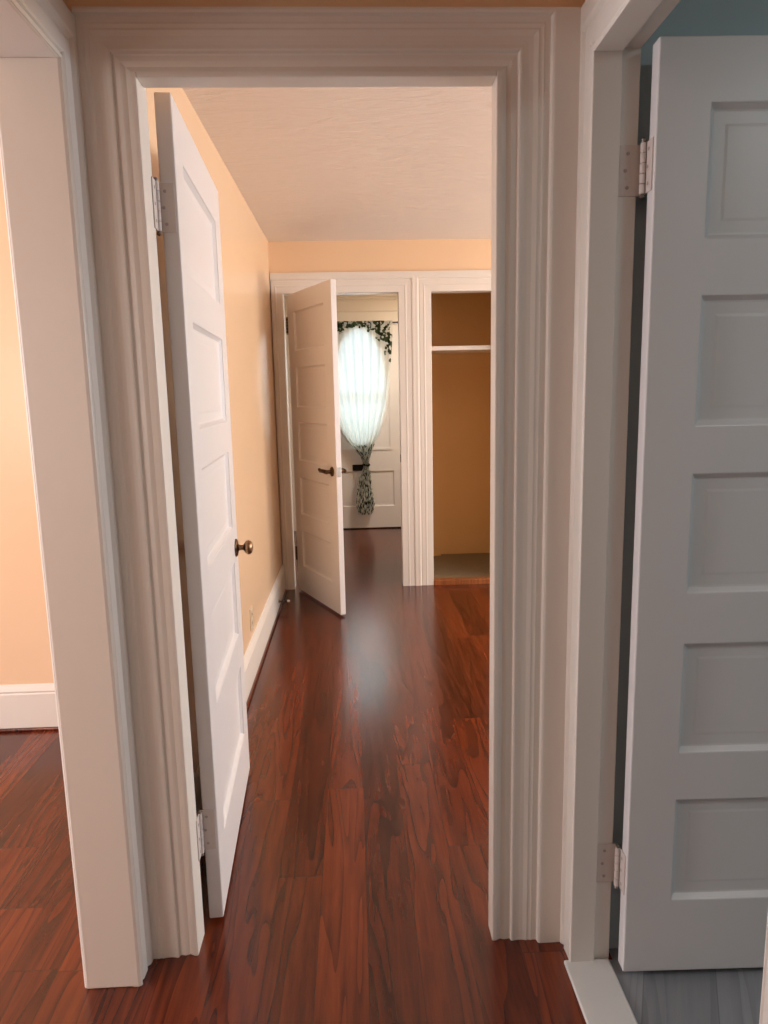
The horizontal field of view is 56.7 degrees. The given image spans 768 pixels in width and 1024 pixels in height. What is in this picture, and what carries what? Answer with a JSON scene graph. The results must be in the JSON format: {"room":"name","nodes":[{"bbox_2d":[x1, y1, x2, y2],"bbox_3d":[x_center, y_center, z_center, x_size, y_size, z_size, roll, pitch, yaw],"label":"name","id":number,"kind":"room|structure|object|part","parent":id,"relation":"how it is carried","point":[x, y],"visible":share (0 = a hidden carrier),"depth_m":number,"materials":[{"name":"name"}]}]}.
{"room":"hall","nodes":[
{"label":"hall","id":0,"kind":"room"},
{"bbox_2d":[0,159,53,684],"bbox_3d":[-2.501,-0.239,2.865,3.440,2.400,0.100,-2,9,-2],"label":"wall","id":1,"kind":"structure","parent":0,"point":[25,652],"depth_m":2.91,"materials":[{"name":"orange paint"}]},
{"bbox_2d":[0,683,57,728],"bbox_3d":[-2.451,0.855,2.988,3.390,0.200,0.018,-2,9,-2],"label":"baseboard","id":2,"kind":"structure","parent":1,"relation":"attached to","point":[21,705],"depth_m":3.02,"materials":[{"name":"white wood"}]},
{"bbox_2d":[0,727,58,731],"bbox_3d":[-2.449,0.949,2.988,3.390,0.014,0.014,-2,9,-2],"label":"trim","id":3,"kind":"structure","parent":1,"relation":"attached to","point":[32,728],"depth_m":3.02,"materials":[{"name":"wood"}]},
{"bbox_2d":[63,0,281,774],"bbox_3d":[-0.658,-0.041,1.446,0.120,2.400,7.120,-2,9,-2],"label":"wall","id":4,"kind":"structure","parent":0,"point":[244,246],"depth_m":3.51,"materials":[{"name":"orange paint"}]},
{"bbox_2d":[151,92,252,917],"bbox_3d":[-0.501,0.021,2.088,0.155,2.033,0.828,-2,9,-5],"label":"door","id":5,"kind":"structure","parent":4,"relation":"in","point":[185,199],"depth_m":1.88,"materials":[{"name":"white wood"}]},
{"bbox_3d":[-0.519,-0.744,1.986,0.030,0.258,0.569,-2,10,-5],"label":"panel","id":6,"kind":"part","parent":5,"relation":"part of","materials":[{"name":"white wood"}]},
{"bbox_3d":[-0.512,-0.382,2.046,0.030,0.268,0.569,-2,10,-5],"label":"panel","id":7,"kind":"part","parent":5,"relation":"part of","materials":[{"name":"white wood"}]},
{"bbox_3d":[-0.504,-0.026,2.105,0.030,0.265,0.569,-2,10,-5],"label":"panel","id":8,"kind":"part","parent":5,"relation":"part of","materials":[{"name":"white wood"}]},
{"bbox_3d":[-0.497,0.343,2.167,0.030,0.262,0.569,-2,10,-5],"label":"panel","id":9,"kind":"part","parent":5,"relation":"part of","materials":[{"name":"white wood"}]},
{"bbox_3d":[-0.489,0.709,2.228,0.030,0.260,0.569,-2,10,-5],"label":"panel","id":10,"kind":"part","parent":5,"relation":"part of","materials":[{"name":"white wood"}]},
{"bbox_3d":[-0.478,0.122,2.465,0.049,0.050,0.050,-2,10,-5],"label":"knob","id":11,"kind":"part","parent":5,"relation":"part of","materials":[{"name":"gold metal"}]},
{"bbox_2d":[194,565,285,816],"bbox_3d":[-0.647,0.742,3.472,0.018,0.190,3.338,-2,9,-2],"label":"baseboard","id":12,"kind":"structure","parent":4,"relation":"attached to","point":[253,655],"depth_m":3.74,"materials":[{"name":"white wood"}]},
{"bbox_2d":[250,606,252,631],"bbox_3d":[-0.662,0.534,3.565,0.008,0.116,0.070,-2,9,-2],"label":"wall outlet","id":13,"kind":"object","parent":4,"relation":"attached to","point":[251,608],"visible":1,"depth_m":3.55,"materials":[{"name":"beige plastic"}]},
{"bbox_2d":[246,589,286,709],"bbox_3d":[-0.630,0.827,3.493,0.014,0.014,3.270,-2,9,-2],"label":"trim","id":14,"kind":"structure","parent":4,"relation":"attached to","point":[285,592],"depth_m":3.80,"materials":[{"name":"white wood"}]},
{"bbox_2d":[66,0,585,12],"bbox_3d":[1.352,-0.124,1.697,3.960,2.400,0.046,-2,9,-2],"label":"wall","id":15,"kind":"structure","parent":0,"point":[77,3],"depth_m":1.46,"materials":[{"name":"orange paint"}]},
{"bbox_2d":[0,0,767,1023],"bbox_3d":[-0.086,0.114,1.190,1.270,2.155,1.036,-2,9,-2],"label":"door frame","id":16,"kind":"structure","parent":15,"relation":"attached to","point":[536,50],"depth_m":1.54,"materials":[{"name":"white wood"}]},
{"bbox_2d":[596,35,767,971],"bbox_3d":[0.889,0.082,1.549,0.787,2.033,0.154,-1,9,-1],"label":"door","id":17,"kind":"structure","parent":15,"relation":"in","point":[690,869],"depth_m":1.53,"materials":[{"name":"white wood"}]},
{"bbox_3d":[0.929,0.773,1.665,0.527,0.260,0.029,-1,9,-1],"label":"panel","id":18,"kind":"part","parent":17,"relation":"part of","materials":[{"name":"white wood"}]},
{"bbox_3d":[0.921,0.407,1.604,0.527,0.262,0.029,-1,9,-1],"label":"panel","id":19,"kind":"part","parent":17,"relation":"part of","materials":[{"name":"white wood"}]},
{"bbox_3d":[0.914,0.039,1.542,0.527,0.265,0.029,-1,9,-1],"label":"panel","id":20,"kind":"part","parent":17,"relation":"part of","materials":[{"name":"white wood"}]},
{"bbox_3d":[0.906,-0.318,1.483,0.527,0.268,0.029,-1,9,-1],"label":"panel","id":21,"kind":"part","parent":17,"relation":"part of","materials":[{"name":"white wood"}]},
{"bbox_3d":[0.899,-0.679,1.423,0.527,0.258,0.029,-1,9,-1],"label":"panel","id":22,"kind":"part","parent":17,"relation":"part of","materials":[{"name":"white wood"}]},
{"bbox_2d":[183,86,491,241],"bbox_3d":[-0.487,-1.483,2.472,7.500,0.100,9.600,-2,9,-2],"label":"ceiling","id":23,"kind":"structure","parent":0,"point":[308,163],"depth_m":3.11,"materials":[{"name":"beige paint"}]},
{"bbox_2d":[268,239,490,564],"bbox_3d":[0.637,-0.854,6.167,5.000,2.400,2.340,-2,9,-2],"label":"wall","id":24,"kind":"structure","parent":0,"point":[438,254],"depth_m":4.81,"materials":[{"name":"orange paint"}]},
{"bbox_2d":[286,279,346,614],"bbox_3d":[-0.454,-0.408,4.654,0.154,2.033,0.767,-6,11,-27],"label":"door","id":25,"kind":"structure","parent":24,"relation":"in","point":[311,321],"depth_m":4.58,"materials":[{"name":"white wood"}]},
{"bbox_3d":[-0.466,-1.168,4.520,0.029,0.258,0.506,-6,11,-27],"label":"panel","id":26,"kind":"part","parent":25,"relation":"part of","materials":[{"name":"white wood"}]},
{"bbox_3d":[-0.458,-0.806,4.581,0.029,0.268,0.506,-6,11,-27],"label":"panel","id":27,"kind":"part","parent":25,"relation":"part of","materials":[{"name":"white wood"}]},
{"bbox_3d":[-0.451,-0.449,4.640,0.029,0.265,0.506,-6,11,-27],"label":"panel","id":28,"kind":"part","parent":25,"relation":"part of","materials":[{"name":"white wood"}]},
{"bbox_3d":[-0.443,-0.081,4.701,0.029,0.262,0.506,-6,11,-27],"label":"panel","id":29,"kind":"part","parent":25,"relation":"part of","materials":[{"name":"white wood"}]},
{"bbox_3d":[-0.436,0.285,4.762,0.029,0.260,0.506,-6,11,-27],"label":"panel","id":30,"kind":"part","parent":25,"relation":"part of","materials":[{"name":"white wood"}]},
{"bbox_3d":[-0.381,-0.253,4.408,0.030,0.029,0.128,-6,11,-27],"label":"lever","id":31,"kind":"part","parent":25,"relation":"part of","materials":[{"name":"brown metal"}]},
{"bbox_3d":[-0.274,-0.242,4.339,0.024,0.060,0.002,-6,11,-27],"label":"latch plate","id":32,"kind":"part","parent":25,"relation":"part of","materials":[{"name":"white metal"}]},
{"bbox_2d":[336,294,396,299],"bbox_3d":[-0.280,-2.110,6.982,1.180,0.055,0.047,-2,9,-2],"label":"trim","id":33,"kind":"structure","parent":24,"relation":"attached to","point":[371,296],"depth_m":6.98,"materials":[{"name":"white wood"}]},
{"bbox_2d":[337,309,397,321],"bbox_3d":[-0.256,-0.906,7.194,1.150,2.200,0.032,-2,9,-2],"label":"door frame","id":34,"kind":"structure","parent":24,"relation":"attached to","point":[369,314],"depth_m":7.02,"materials":[{"name":"white wood"}]},
{"bbox_2d":[340,323,400,527],"bbox_3d":[-0.236,-0.854,7.242,0.900,2.058,0.058,-2,9,-2],"label":"door","id":35,"kind":"structure","parent":24,"relation":"in","point":[384,461],"depth_m":7.31,"materials":[{"name":"white wood"}]},
{"bbox_3d":[-0.419,-0.235,7.345,0.278,0.373,0.035,-2,9,-2],"label":"panel","id":36,"kind":"part","parent":35,"relation":"part of","materials":[{"name":"white wood"}]},
{"bbox_3d":[-0.244,-1.255,7.159,0.598,1.218,0.019,-2,9,-2],"label":"glass moulding","id":37,"kind":"part","parent":35,"relation":"part of","materials":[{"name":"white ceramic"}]},
{"bbox_3d":[-0.029,-0.246,7.360,0.278,0.373,0.035,-2,9,-2],"label":"panel","id":38,"kind":"part","parent":35,"relation":"part of","materials":[{"name":"white wood"}]},
{"bbox_2d":[270,270,490,589],"bbox_3d":[0.118,-0.552,5.042,1.730,2.195,0.108,-2,9,-2],"label":"door frame","id":39,"kind":"structure","parent":24,"relation":"attached to","point":[402,282],"depth_m":4.94,"materials":[{"name":"white wood"}]},
{"bbox_2d":[432,345,490,352],"bbox_3d":[0.624,-1.157,5.233,0.638,0.105,0.360,-2,9,-2],"label":"closet shelf","id":40,"kind":"object","parent":24,"relation":"attached to","point":[479,348],"visible":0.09,"depth_m":5.05,"materials":[{"name":"white wood"}]},
{"bbox_2d":[440,355,490,367],"bbox_3d":[0.683,-1.217,5.754,0.480,0.090,0.018,-2,9,-2],"label":"cleat","id":41,"kind":"object","parent":24,"relation":"attached to","point":[474,360],"visible":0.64,"depth_m":5.75,"materials":[{"name":"beige paint"}]},
{"bbox_3d":[-0.271,-1.863,7.024,0.828,0.019,0.046,-2,9,-2],"label":"curtain rod","id":42,"kind":"object","parent":24,"relation":"attached to","visible":0},
{"bbox_2d":[337,320,391,514],"bbox_3d":[-0.254,-0.922,7.130,0.713,1.923,0.084,-2,10,-6],"label":"curtain","id":43,"kind":"object","parent":42,"relation":"hanging from","point":[364,347],"visible":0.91,"depth_m":7.08,"materials":[{"name":"white fabric"}]},
{"bbox_2d":[0,528,762,1023],"bbox_3d":[-0.434,0.984,2.833,7.500,0.154,9.500,-2,9,-2],"label":"floor","id":44,"kind":"structure","parent":0,"point":[358,890],"depth_m":2.13,"materials":[{"name":"brown wood"}]},
{"bbox_2d":[343,527,400,529],"bbox_3d":[-0.230,0.168,7.410,0.990,0.011,0.048,-2,9,-2],"label":"threshold","id":45,"kind":"object","parent":44,"relation":"on","point":[369,527],"visible":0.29,"depth_m":7.39,"materials":[{"name":"brown wood"}]},
{"bbox_2d":[434,576,489,584],"bbox_3d":[0.616,0.507,5.222,0.506,0.046,0.065,-2,9,-2],"label":"threshold","id":46,"kind":"object","parent":44,"relation":"on","point":[458,580],"visible":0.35,"depth_m":5.19,"materials":[{"name":"brown wood"}]},
{"bbox_2d":[564,958,637,1023],"bbox_3d":[0.513,1.172,1.370,0.112,0.026,0.773,-2,9,-2],"label":"threshold","id":47,"kind":"object","parent":44,"relation":"on","point":[601,998],"visible":0.84,"depth_m":1.65,"materials":[{"name":"white wood"}]},
{"bbox_2d":[431,293,490,555],"bbox_3d":[0.626,-0.743,5.500,0.800,2.400,0.830,-2,9,-2],"label":"wall","id":48,"kind":"structure","parent":0,"point":[461,396],"depth_m":5.84,"materials":[{"name":"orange paint"}]},
{"bbox_2d":[609,0,767,948],"bbox_3d":[1.590,0.113,0.245,2.011,2.400,2.910,-2,9,-2],"label":"wall","id":49,"kind":"structure","parent":0,"point":[689,17],"depth_m":1.53,"materials":[{"name":"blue paint"}]}
]}

